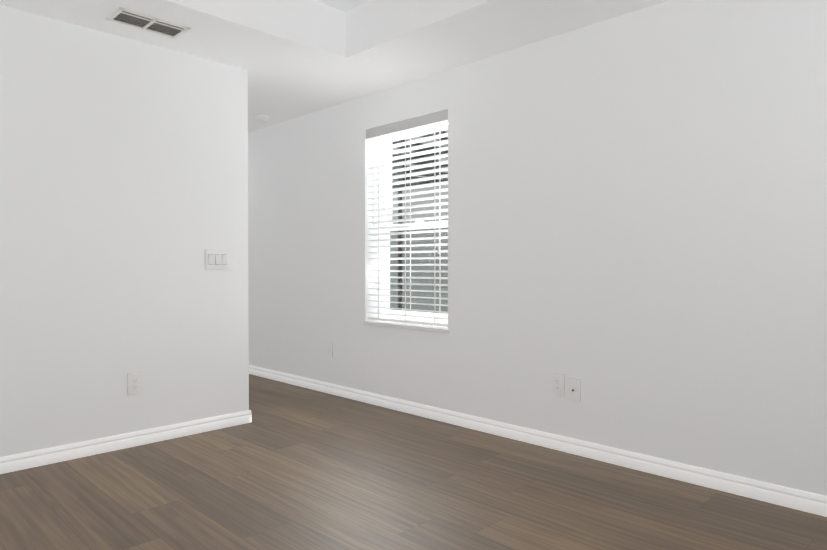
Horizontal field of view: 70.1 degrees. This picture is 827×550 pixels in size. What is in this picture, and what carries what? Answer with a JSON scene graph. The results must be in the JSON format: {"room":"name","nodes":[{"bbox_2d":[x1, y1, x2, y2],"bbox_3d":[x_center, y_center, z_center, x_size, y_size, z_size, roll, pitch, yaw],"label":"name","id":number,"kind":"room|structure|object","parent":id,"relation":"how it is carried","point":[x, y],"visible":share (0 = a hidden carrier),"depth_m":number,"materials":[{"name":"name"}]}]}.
{"room":"empty living room","nodes":[
{"label":"empty living room","id":0,"kind":"room"},
{"bbox_2d":[0,5,248,456],"bbox_3d":[-2.072,-0.185,3.239,0.120,2.440,2.507,1,1,45],"label":"wall","id":1,"kind":"structure","parent":0,"point":[123,183],"depth_m":3.47,"materials":[{"name":"white paint"}]},
{"bbox_2d":[0,410,251,473],"bbox_3d":[-2.009,0.993,3.223,0.014,0.085,2.491,1,1,45],"label":"baseboard","id":2,"kind":"structure","parent":1,"relation":"attached to","point":[26,460],"depth_m":3.48,"materials":[{"name":"white wood"}]},
{"bbox_2d":[127,372,141,395],"bbox_3d":[-1.680,0.656,3.553,0.009,0.130,0.084,1,1,45],"label":"outlet","id":3,"kind":"object","parent":1,"relation":"attached to","point":[134,383],"visible":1,"depth_m":3.55,"materials":[{"name":"white plastic"}]},
{"bbox_2d":[205,249,229,268],"bbox_3d":[-1.301,-0.103,3.920,0.014,0.130,0.172,1,1,45],"label":"switch plate","id":4,"kind":"object","parent":1,"relation":"attached to","point":[216,259],"visible":1,"depth_m":3.91,"materials":[{"name":"white plastic"}]},
{"bbox_2d":[0,0,668,132],"bbox_3d":[-1.494,-1.613,3.334,7.550,0.414,3.482,1,1,45],"label":"ceiling","id":5,"kind":"structure","parent":0,"point":[297,58],"depth_m":3.56,"materials":[{"name":"white paint"}]},
{"bbox_2d":[106,7,190,38],"bbox_3d":[-1.474,-1.403,3.291,0.207,0.012,0.380,1,1,45],"label":"ceiling vent","id":6,"kind":"object","parent":5,"relation":"in","point":[151,20],"visible":1,"depth_m":3.28,"materials":[{"name":"white metal"}]},
{"bbox_2d":[254,115,268,122],"bbox_3d":[-1.378,-1.409,5.332,0.132,0.043,0.132,1,1,45],"label":"smoke detector","id":7,"kind":"object","parent":5,"relation":"attached to","point":[261,118],"visible":1,"depth_m":5.29,"materials":[{"name":"white plastic"}]},
{"bbox_2d":[315,0,370,12],"bbox_3d":[-0.253,-1.744,2.085,2.731,0.120,2.212,1,1,45],"label":"ceiling","id":8,"kind":"structure","parent":0,"point":[345,6],"depth_m":3.70,"materials":[{"name":"white paint"}]},
{"bbox_2d":[0,374,826,549],"bbox_3d":[-1.448,1.083,3.414,7.790,0.100,3.852,1,1,45],"label":"floor","id":9,"kind":"structure","parent":0,"point":[291,467],"depth_m":2.76,"materials":[{"name":"brown wood"}]},
{"bbox_2d":[248,0,826,495],"bbox_3d":[-0.178,-0.409,4.672,7.790,2.854,0.250,1,1,45],"label":"wall","id":10,"kind":"structure","parent":0,"point":[638,224],"depth_m":3.25,"materials":[{"name":"white paint"}]},
{"bbox_2d":[326,342,332,357],"bbox_3d":[-0.721,0.641,5.043,0.084,0.130,0.009,1,1,45],"label":"outlet","id":11,"kind":"object","parent":10,"relation":"attached to","point":[329,349],"visible":1,"depth_m":5.04,"materials":[{"name":"white plastic"}]},
{"bbox_2d":[363,320,448,332],"bbox_3d":[-0.022,0.384,4.453,0.908,0.030,0.185,1,1,45],"label":"window sill","id":12,"kind":"structure","parent":10,"relation":"attached to","point":[430,328],"depth_m":4.37,"materials":[{"name":"white wood"}]},
{"bbox_2d":[381,120,447,323],"bbox_3d":[0.064,-0.394,4.530,0.880,1.524,0.082,1,1,45],"label":"window","id":13,"kind":"structure","parent":10,"relation":"in","point":[387,280],"depth_m":4.66,"materials":[{"name":"white plastic"}]},
{"bbox_2d":[366,109,447,326],"bbox_3d":[-0.048,-0.396,4.418,0.874,1.512,0.073,1,1,45],"label":"window blinds","id":14,"kind":"object","parent":13,"relation":"attached to","point":[423,120],"visible":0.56,"depth_m":4.40,"materials":[{"name":"white plastic"}]},
{"bbox_2d":[389,227,447,313],"bbox_3d":[0.085,-0.033,4.555,0.800,0.722,0.002,1,1,45],"label":"screen","id":15,"kind":"object","parent":13,"relation":"attached to","point":[419,272],"depth_m":4.59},
{"bbox_2d":[249,365,826,516],"bbox_3d":[-0.271,0.976,4.596,7.550,0.085,0.014,1,1,45],"label":"baseboard","id":16,"kind":"structure","parent":10,"relation":"attached to","point":[804,501],"depth_m":3.31,"materials":[{"name":"white wood"}]},
{"bbox_2d":[552,373,563,396],"bbox_3d":[0.851,0.647,3.479,0.084,0.130,0.009,1,1,45],"label":"electrical outlet","id":17,"kind":"object","parent":10,"relation":"attached to","point":[557,384],"visible":1,"depth_m":3.48,"materials":[{"name":"white plastic"}]},
{"bbox_2d":[567,378,579,401],"bbox_3d":[0.922,0.665,3.405,0.084,0.130,0.014,1,1,45],"label":"outlet plate","id":18,"kind":"object","parent":10,"relation":"attached to","point":[573,389],"visible":1,"depth_m":3.40,"materials":[{"name":"white plastic"}]},
{"label":"outside","id":19,"kind":"structure","parent":0,"visible":0},
{"bbox_2d":[390,125,447,313],"bbox_3d":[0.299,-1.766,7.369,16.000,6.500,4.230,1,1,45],"label":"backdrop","id":20,"kind":"structure","parent":19,"point":[419,216],"depth_m":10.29,"materials":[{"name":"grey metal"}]}
]}

